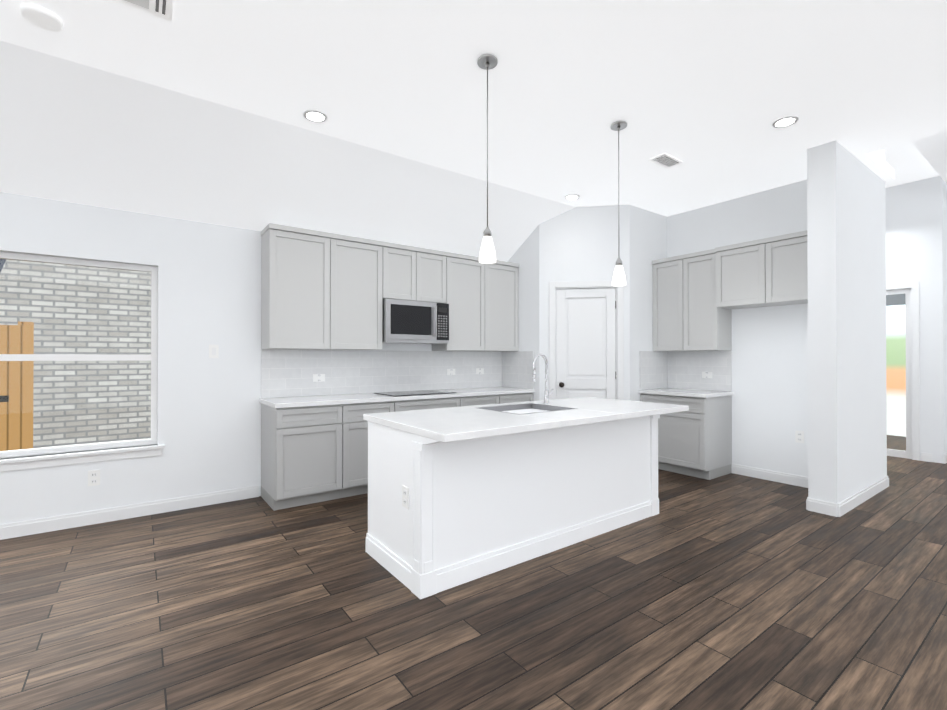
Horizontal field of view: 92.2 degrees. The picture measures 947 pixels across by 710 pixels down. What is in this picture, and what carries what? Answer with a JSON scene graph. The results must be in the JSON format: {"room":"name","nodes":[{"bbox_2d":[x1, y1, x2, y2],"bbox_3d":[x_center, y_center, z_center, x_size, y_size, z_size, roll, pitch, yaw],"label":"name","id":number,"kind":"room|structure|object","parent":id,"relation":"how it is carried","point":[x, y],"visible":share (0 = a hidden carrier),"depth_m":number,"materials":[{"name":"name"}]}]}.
{"room":"kitchen","nodes":[
{"label":"kitchen","id":0,"kind":"room"},
{"bbox_2d":[0,192,501,524],"bbox_3d":[-2.152,-0.321,4.291,9.430,3.300,0.150,0,0,-36],"label":"wall","id":1,"kind":"structure","parent":0,"point":[208,408],"depth_m":3.92,"materials":[{"name":"paint"}]},
{"bbox_2d":[0,252,164,471],"bbox_3d":[-3.421,0.042,3.321,1.940,1.595,0.160,0,0,-36],"label":"window","id":2,"kind":"structure","parent":1,"relation":"in","point":[33,462],"depth_m":3.60,"materials":[{"name":"white plastic"}]},
{"bbox_2d":[88,470,99,485],"bbox_3d":[-2.980,0.966,3.578,0.075,0.120,0.009,0,0,-36],"label":"outlet","id":3,"kind":"object","parent":1,"relation":"attached to","point":[93,477],"visible":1,"depth_m":3.58,"materials":[{"name":"white plastic"}]},
{"bbox_2d":[0,485,258,539],"bbox_3d":[-3.961,1.269,2.852,4.820,0.105,0.016,0,0,-36],"label":"baseboard","id":4,"kind":"structure","parent":1,"relation":"attached to","point":[86,518],"depth_m":3.67,"materials":[{"name":"white wood"}]},
{"bbox_2d":[209,345,218,357],"bbox_3d":[-2.319,-0.032,4.068,0.075,0.120,0.008,0,0,-36],"label":"light switch","id":5,"kind":"object","parent":1,"relation":"attached to","point":[213,351],"visible":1,"depth_m":4.07,"materials":[{"name":"white plastic"}]},
{"bbox_2d":[261,223,336,349],"bbox_3d":[-1.664,-0.610,4.348,0.604,1.110,0.330,0,0,-36],"label":"upper cabinet","id":6,"kind":"object","parent":1,"relation":"attached to","point":[320,290],"depth_m":4.21,"materials":[{"name":"grey paint"}]},
{"bbox_2d":[337,234,384,349],"bbox_3d":[-1.272,-0.609,4.636,0.603,1.110,0.330,0,0,-36],"label":"upper cabinet","id":7,"kind":"object","parent":1,"relation":"attached to","point":[360,261],"depth_m":4.55,"materials":[{"name":"grey paint"}]},
{"bbox_2d":[261,349,533,397],"bbox_3d":[-0.636,0.180,4.934,2.959,0.461,0.599,0,0,-36],"label":"backsplash","id":8,"kind":"structure","parent":1,"relation":"attached to","point":[287,373],"depth_m":5.04,"materials":[{"name":"tile"}]},
{"bbox_2d":[313,374,324,381],"bbox_3d":[-1.562,0.231,4.607,0.120,0.080,0.009,0,0,-36],"label":"outlet","id":9,"kind":"object","parent":8,"relation":"attached to","point":[318,377],"visible":1,"depth_m":4.60,"materials":[{"name":"white plastic"}]},
{"bbox_2d":[447,369,454,374],"bbox_3d":[-0.272,0.206,5.554,0.120,0.080,0.009,0,0,-36],"label":"outlet","id":10,"kind":"object","parent":8,"relation":"attached to","point":[450,371],"visible":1,"depth_m":5.55,"materials":[{"name":"white plastic"}]},
{"bbox_2d":[476,368,483,373],"bbox_3d":[0.083,0.208,5.814,0.120,0.080,0.009,0,0,-36],"label":"outlet","id":11,"kind":"object","parent":8,"relation":"attached to","point":[479,370],"visible":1,"depth_m":5.81,"materials":[{"name":"white plastic"}]},
{"bbox_2d":[385,242,420,300],"bbox_3d":[-0.848,-0.872,4.948,0.448,0.580,0.330,0,0,-36],"label":"upper cabinet","id":12,"kind":"object","parent":1,"relation":"attached to","point":[402,262],"depth_m":4.82,"materials":[{"name":"grey paint"}]},
{"bbox_2d":[382,299,448,343],"bbox_3d":[-0.682,-0.350,5.000,0.766,0.443,0.437,0,0,-36],"label":"microwave","id":13,"kind":"object","parent":12,"relation":"attached to","point":[411,322],"visible":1,"depth_m":4.83,"materials":[{"name":"silver metal"}]},
{"bbox_2d":[421,248,448,303],"bbox_3d":[-0.580,-0.871,5.144,0.448,0.580,0.330,0,0,-36],"label":"upper cabinet","id":14,"kind":"object","parent":1,"relation":"attached to","point":[434,263],"depth_m":5.06,"materials":[{"name":"grey paint"}]},
{"bbox_2d":[432,252,488,350],"bbox_3d":[-0.157,-0.604,5.453,0.602,1.110,0.330,0,0,-36],"label":"upper cabinet","id":15,"kind":"object","parent":1,"relation":"attached to","point":[468,303],"depth_m":5.33,"materials":[{"name":"grey paint"}]},
{"bbox_2d":[489,260,519,350],"bbox_3d":[0.235,-0.603,5.740,0.602,1.110,0.330,0,0,-36],"label":"upper cabinet","id":16,"kind":"object","parent":1,"relation":"attached to","point":[503,275],"depth_m":5.65,"materials":[{"name":"grey paint"}]},
{"bbox_2d":[0,41,573,261],"bbox_3d":[-1.917,-1.478,3.849,9.580,0.790,1.150,0,0,-36],"label":"ceiling","id":17,"kind":"structure","parent":0,"point":[73,132],"depth_m":3.62,"materials":[{"name":"paint"}]},
{"bbox_2d":[0,435,946,709],"bbox_3d":[1.966,1.362,2.868,14.800,0.080,13.400,0,0,-36],"label":"floor","id":18,"kind":"structure","parent":0,"point":[730,591],"depth_m":2.32,"materials":[{"name":"brown wood"}]},
{"bbox_2d":[261,403,350,510],"bbox_3d":[-1.574,0.889,4.239,0.629,0.880,0.600,0,0,-36],"label":"base cabinet","id":19,"kind":"object","parent":18,"relation":"on","point":[314,449],"depth_m":4.01,"materials":[{"name":"grey paint"}]},
{"bbox_2d":[259,387,534,406],"bbox_3d":[-0.635,0.432,4.917,2.972,0.038,0.622,0,0,-36],"label":"countertop","id":20,"kind":"structure","parent":19,"relation":"on","point":[323,400],"depth_m":4.44,"materials":[{"name":"white stone"}]},
{"bbox_2d":[375,391,454,394],"bbox_3d":[-0.624,0.407,4.917,0.740,0.009,0.480,0,0,-36],"label":"cooktop","id":21,"kind":"object","parent":20,"relation":"in","point":[398,392],"depth_m":4.85,"materials":[{"name":"black glass"}]},
{"bbox_2d":[351,403,402,495],"bbox_3d":[-1.159,0.891,4.544,0.638,0.880,0.600,0,0,-36],"label":"base cabinet","id":22,"kind":"object","parent":18,"relation":"on","point":[359,427],"depth_m":4.27,"materials":[{"name":"grey paint"}]},
{"bbox_2d":[403,395,466,410],"bbox_3d":[-0.634,0.893,4.928,0.898,0.880,0.600,0,0,-36],"label":"base cabinet","id":23,"kind":"object","parent":18,"relation":"on","point":[408,404],"depth_m":4.71,"materials":[{"name":"grey paint"}]},
{"bbox_2d":[467,395,506,405],"bbox_3d":[-0.098,0.895,5.322,0.668,0.880,0.600,0,0,-36],"label":"base cabinet","id":24,"kind":"object","parent":18,"relation":"on","point":[472,400],"depth_m":5.13,"materials":[{"name":"grey paint"}]},
{"bbox_2d":[363,414,659,598],"bbox_3d":[0.452,0.884,3.379,2.280,0.880,0.969,0,0,-36],"label":"kitchen island","id":25,"kind":"object","parent":18,"relation":"on","point":[493,488],"depth_m":2.87,"materials":[{"name":"white paint"}]},
{"bbox_2d":[402,485,408,508],"bbox_3d":[-0.393,0.821,2.629,0.009,0.120,0.075,0,0,-36],"label":"outlet","id":26,"kind":"object","parent":25,"relation":"attached to","point":[405,496],"visible":1,"depth_m":2.62,"materials":[{"name":"white plastic"}]},
{"bbox_2d":[363,398,688,441],"bbox_3d":[0.485,0.422,3.362,2.310,0.040,1.020,0,0,-36],"label":"island countertop","id":27,"kind":"structure","parent":25,"relation":"on","point":[464,423],"depth_m":2.97,"materials":[{"name":"white stone"}]},
{"bbox_2d":[479,402,578,413],"bbox_3d":[0.397,0.538,3.447,0.586,0.273,0.497,0,0,-36],"label":"sink","id":28,"kind":"object","parent":27,"relation":"in","point":[516,407],"depth_m":3.65,"materials":[{"name":"silver metal"}]},
{"bbox_2d":[533,354,552,401],"bbox_3d":[0.578,0.196,3.766,0.234,0.416,0.056,0,0,-36],"label":"faucet","id":29,"kind":"object","parent":27,"relation":"on","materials":[{"name":"silver metal"}]},
{"bbox_2d":[507,391,534,402],"bbox_3d":[0.316,0.897,5.625,0.596,0.880,0.600,0,0,-36],"label":"base cabinet","id":30,"kind":"object","parent":18,"relation":"on","point":[529,397],"depth_m":5.44,"materials":[{"name":"grey paint"}]},
{"bbox_2d":[638,388,733,479],"bbox_3d":[2.449,0.875,5.280,0.625,0.920,0.800,0,0,-36],"label":"base cabinet","id":31,"kind":"object","parent":18,"relation":"on","point":[695,440],"visible":0.73,"depth_m":5.01,"materials":[{"name":"grey paint"}]},
{"bbox_2d":[638,388,733,397],"bbox_3d":[2.449,0.434,5.282,0.625,0.038,0.800,0,0,-36],"label":"countertop","id":32,"kind":"structure","parent":31,"relation":"on","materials":[{"name":"white stone"}]},
{"bbox_2d":[832,476,888,516],"bbox_3d":[3.601,1.276,4.180,1.544,0.105,0.017,0,0,-36],"label":"baseboard","id":33,"kind":"structure","parent":18,"relation":"on","point":[839,509],"depth_m":4.04,"materials":[{"name":"white wood"}]},
{"bbox_2d":[0,0,946,216],"bbox_3d":[1.378,-1.844,-0.119,10.200,0.100,9.150,0,0,-36],"label":"ceiling","id":34,"kind":"structure","parent":0,"point":[708,93],"depth_m":2.90,"materials":[{"name":"paint"}]},
{"bbox_2d":[20,4,62,30],"bbox_3d":[-2.264,-1.766,2.390,0.164,0.030,0.164,0,0,-36],"label":"smoke detector","id":35,"kind":"object","parent":34,"relation":"attached to","point":[41,17],"visible":0.98,"depth_m":2.37,"materials":[{"name":"white plastic"}]},
{"bbox_2d":[113,0,173,21],"bbox_3d":[-1.677,-1.775,2.243,0.330,0.012,0.200,0,0,-36],"label":"ceiling vent","id":36,"kind":"object","parent":34,"relation":"in","point":[163,9],"visible":0.96,"depth_m":2.31,"materials":[{"name":"white metal"}]},
{"bbox_2d":[303,110,326,122],"bbox_3d":[-1.175,-1.771,3.385,0.170,0.007,0.170,0,0,-36],"label":"recessed light","id":37,"kind":"object","parent":34,"relation":"in","point":[316,116],"visible":1,"depth_m":3.38,"materials":[{"name":"white"}]},
{"bbox_2d":[477,54,497,263],"bbox_3d":[0.084,-1.169,2.742,0.124,1.220,0.124,0,0,-36],"label":"pendant light","id":38,"kind":"object","parent":34,"relation":"hanging from","point":[487,62],"visible":1,"depth_m":2.72,"materials":[{"name":"white glass"}]},
{"bbox_2d":[565,194,579,199],"bbox_3d":[1.104,-1.762,5.092,0.170,0.007,0.170,0,0,-36],"label":"recessed light","id":39,"kind":"object","parent":34,"relation":"in","point":[572,197],"visible":1,"depth_m":5.09,"materials":[{"name":"white"}]},
{"bbox_2d":[610,120,626,285],"bbox_3d":[1.116,-1.155,3.499,0.124,1.240,0.124,0,0,-36],"label":"pendant light","id":40,"kind":"object","parent":34,"relation":"hanging from","point":[618,279],"visible":1,"depth_m":3.48,"materials":[{"name":"silver metal"}]},
{"bbox_2d":[649,153,682,167],"bbox_3d":[1.751,-1.763,4.141,0.300,0.016,0.150,0,0,-36],"label":"ceiling vent","id":41,"kind":"object","parent":34,"relation":"in","point":[665,160],"visible":0.98,"depth_m":4.12,"materials":[{"name":"white metal"}]},
{"bbox_2d":[772,116,798,127],"bbox_3d":[2.370,-1.771,3.466,0.170,0.007,0.170,0,0,-36],"label":"recessed light","id":42,"kind":"object","parent":34,"relation":"in","point":[785,121],"visible":1,"depth_m":3.46,"materials":[{"name":"white"}]},
{"bbox_2d":[503,225,538,400],"bbox_3d":[0.627,-0.312,5.802,0.100,3.300,0.700,0,0,-36],"label":"wall","id":43,"kind":"structure","parent":0,"point":[525,255],"depth_m":5.63,"materials":[{"name":"paint"}]},
{"bbox_2d":[539,204,629,400],"bbox_3d":[1.319,-0.314,5.460,1.046,3.300,0.100,0,0,9],"label":"wall","id":44,"kind":"structure","parent":0,"point":[578,243],"depth_m":5.42,"materials":[{"name":"paint"}]},
{"bbox_2d":[556,288,615,398],"bbox_3d":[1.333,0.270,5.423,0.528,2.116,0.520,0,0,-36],"label":"pantry door","id":45,"kind":"structure","parent":44,"relation":"in","point":[585,342],"depth_m":5.42,"materials":[{"name":"white paint"}]},
{"bbox_2d":[549,281,623,399],"bbox_3d":[1.339,0.231,5.445,0.860,2.210,0.116,0,0,9],"label":"door frame","id":46,"kind":"structure","parent":44,"relation":"attached to","point":[553,286],"depth_m":5.39,"materials":[{"name":"white wood"}]},
{"bbox_2d":[630,205,666,400],"bbox_3d":[2.158,-0.313,5.634,0.890,3.300,0.100,0,0,-36],"label":"wall","id":47,"kind":"structure","parent":0,"point":[648,237],"depth_m":5.48,"materials":[{"name":"paint"}]},
{"bbox_2d":[667,179,807,476],"bbox_3d":[3.026,-0.316,5.117,0.100,3.300,1.760,0,0,-36],"label":"wall","id":48,"kind":"structure","parent":0,"point":[769,350],"depth_m":4.90,"materials":[{"name":"paint"}]},
{"bbox_2d":[652,256,675,350],"bbox_3d":[2.464,-0.604,5.516,0.330,1.110,0.448,0,0,-36],"label":"upper cabinet","id":49,"kind":"object","parent":48,"relation":"attached to","point":[664,270],"depth_m":5.48,"materials":[{"name":"grey paint"}]},
{"bbox_2d":[639,351,731,390],"bbox_3d":[2.454,0.182,5.300,0.596,0.461,0.782,0,0,-36],"label":"backsplash","id":50,"kind":"structure","parent":48,"relation":"attached to","point":[674,369],"depth_m":5.51,"materials":[{"name":"tile"}]},
{"bbox_2d":[702,372,711,377],"bbox_3d":[2.753,0.235,5.373,0.009,0.080,0.120,0,0,-36],"label":"outlet","id":51,"kind":"object","parent":50,"relation":"attached to","point":[706,374],"visible":1,"depth_m":5.37,"materials":[{"name":"white plastic"}]},
{"bbox_2d":[676,247,731,350],"bbox_3d":[2.661,-0.606,5.213,0.370,1.110,0.506,0,0,-36],"label":"upper cabinet","id":52,"kind":"object","parent":48,"relation":"attached to","point":[698,297],"depth_m":5.13,"materials":[{"name":"grey paint"}]},
{"bbox_2d":[720,240,767,309],"bbox_3d":[2.938,-0.840,4.838,0.370,0.645,0.545,0,0,-36],"label":"upper cabinet","id":53,"kind":"object","parent":48,"relation":"attached to","point":[737,261],"depth_m":4.77,"materials":[{"name":"grey paint"}]},
{"bbox_2d":[731,464,807,487],"bbox_3d":[3.210,1.279,4.759,0.017,0.105,0.978,0,0,-36],"label":"baseboard","id":54,"kind":"structure","parent":48,"relation":"attached to","point":[786,478],"depth_m":4.83,"materials":[{"name":"white wood"}]},
{"bbox_2d":[756,230,807,305],"bbox_3d":[3.191,-0.842,4.492,0.370,0.645,0.545,0,0,-36],"label":"upper cabinet","id":55,"kind":"object","parent":48,"relation":"attached to","point":[781,261],"depth_m":4.45,"materials":[{"name":"grey paint"}]},
{"bbox_2d":[795,430,803,442],"bbox_3d":[3.313,0.831,4.627,0.009,0.120,0.075,0,0,-36],"label":"outlet","id":56,"kind":"object","parent":48,"relation":"attached to","point":[799,436],"visible":1,"depth_m":4.62,"materials":[{"name":"white plastic"}]},
{"bbox_2d":[807,140,886,503],"bbox_3d":[3.537,-0.471,4.278,1.510,3.600,0.200,0,0,-36],"label":"wall pillar","id":57,"kind":"structure","parent":0,"point":[846,263],"depth_m":3.90,"materials":[{"name":"paint"}]},
{"bbox_2d":[806,497,831,511],"bbox_3d":[3.163,1.276,4.129,0.777,0.105,0.017,0,0,-36],"label":"baseboard","id":58,"kind":"structure","parent":57,"relation":"attached to","point":[811,504],"depth_m":3.86,"materials":[{"name":"white wood"}]},
{"bbox_2d":[885,142,939,187],"bbox_3d":[5.107,-2.096,5.096,4.120,0.460,13.150,0,0,-36],"label":"ceiling","id":59,"kind":"structure","parent":0,"point":[908,162],"depth_m":5.32,"materials":[{"name":"paint"}]},
{"bbox_2d":[911,132,946,182],"bbox_3d":[5.093,-2.098,4.819,3.470,0.260,0.260,0,0,-36],"label":"beam","id":60,"kind":"structure","parent":59,"relation":"attached to","point":[932,150],"depth_m":4.39,"materials":[{"name":"paint"}]},
{"bbox_2d":[886,176,946,463],"bbox_3d":[5.978,-0.512,5.819,0.550,3.700,13.000,0,0,-36],"label":"wall","id":61,"kind":"structure","parent":0,"point":[916,231],"depth_m":5.73,"materials":[{"name":"paint"}]},
{"bbox_2d":[886,288,911,458],"bbox_3d":[5.394,0.240,6.230,0.062,2.200,0.900,0,0,-36],"label":"glass door","id":62,"kind":"structure","parent":61,"relation":"in","point":[897,297],"depth_m":5.90,"materials":[{"name":"glass"}]},
{"bbox_2d":[886,282,919,460],"bbox_3d":[5.347,0.205,6.196,0.015,2.270,1.040,0,0,-36],"label":"door frame","id":63,"kind":"structure","parent":61,"relation":"attached to","point":[914,286],"depth_m":5.80,"materials":[{"name":"white wood"}]},
{"label":"outside","id":64,"kind":"structure","parent":0,"visible":0},
{"bbox_2d":[0,259,150,447],"bbox_3d":[-5.864,-1.418,4.768,12.000,6.500,0.100,0,0,-36],"label":"brick wall","id":65,"kind":"structure","parent":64,"point":[65,415],"depth_m":5.53,"materials":[{"name":"grey brick"}]},
{"bbox_2d":[0,259,5,272],"bbox_3d":[-6.501,-0.746,4.161,3.260,1.050,0.080,0,0,-36],"label":"roof eave","id":66,"kind":"object","parent":65,"relation":"attached to","point":[2,263],"depth_m":5.06},
{"bbox_2d":[886,305,905,436],"bbox_3d":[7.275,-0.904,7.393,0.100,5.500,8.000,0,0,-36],"label":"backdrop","id":67,"kind":"structure","parent":64,"point":[897,366],"depth_m":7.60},
{"bbox_3d":[-5.113,1.676,3.727,12.000,0.100,2.440,0,0,-36],"label":"ground","id":68,"kind":"structure","parent":64,"visible":0},
{"bbox_2d":[0,321,33,450],"bbox_3d":[-6.439,0.643,3.046,5.050,1.960,0.180,0,0,-36],"label":"fence","id":69,"kind":"object","parent":68,"relation":"on","point":[28,349],"depth_m":4.43,"materials":[{"name":"brown wood"}]}
]}

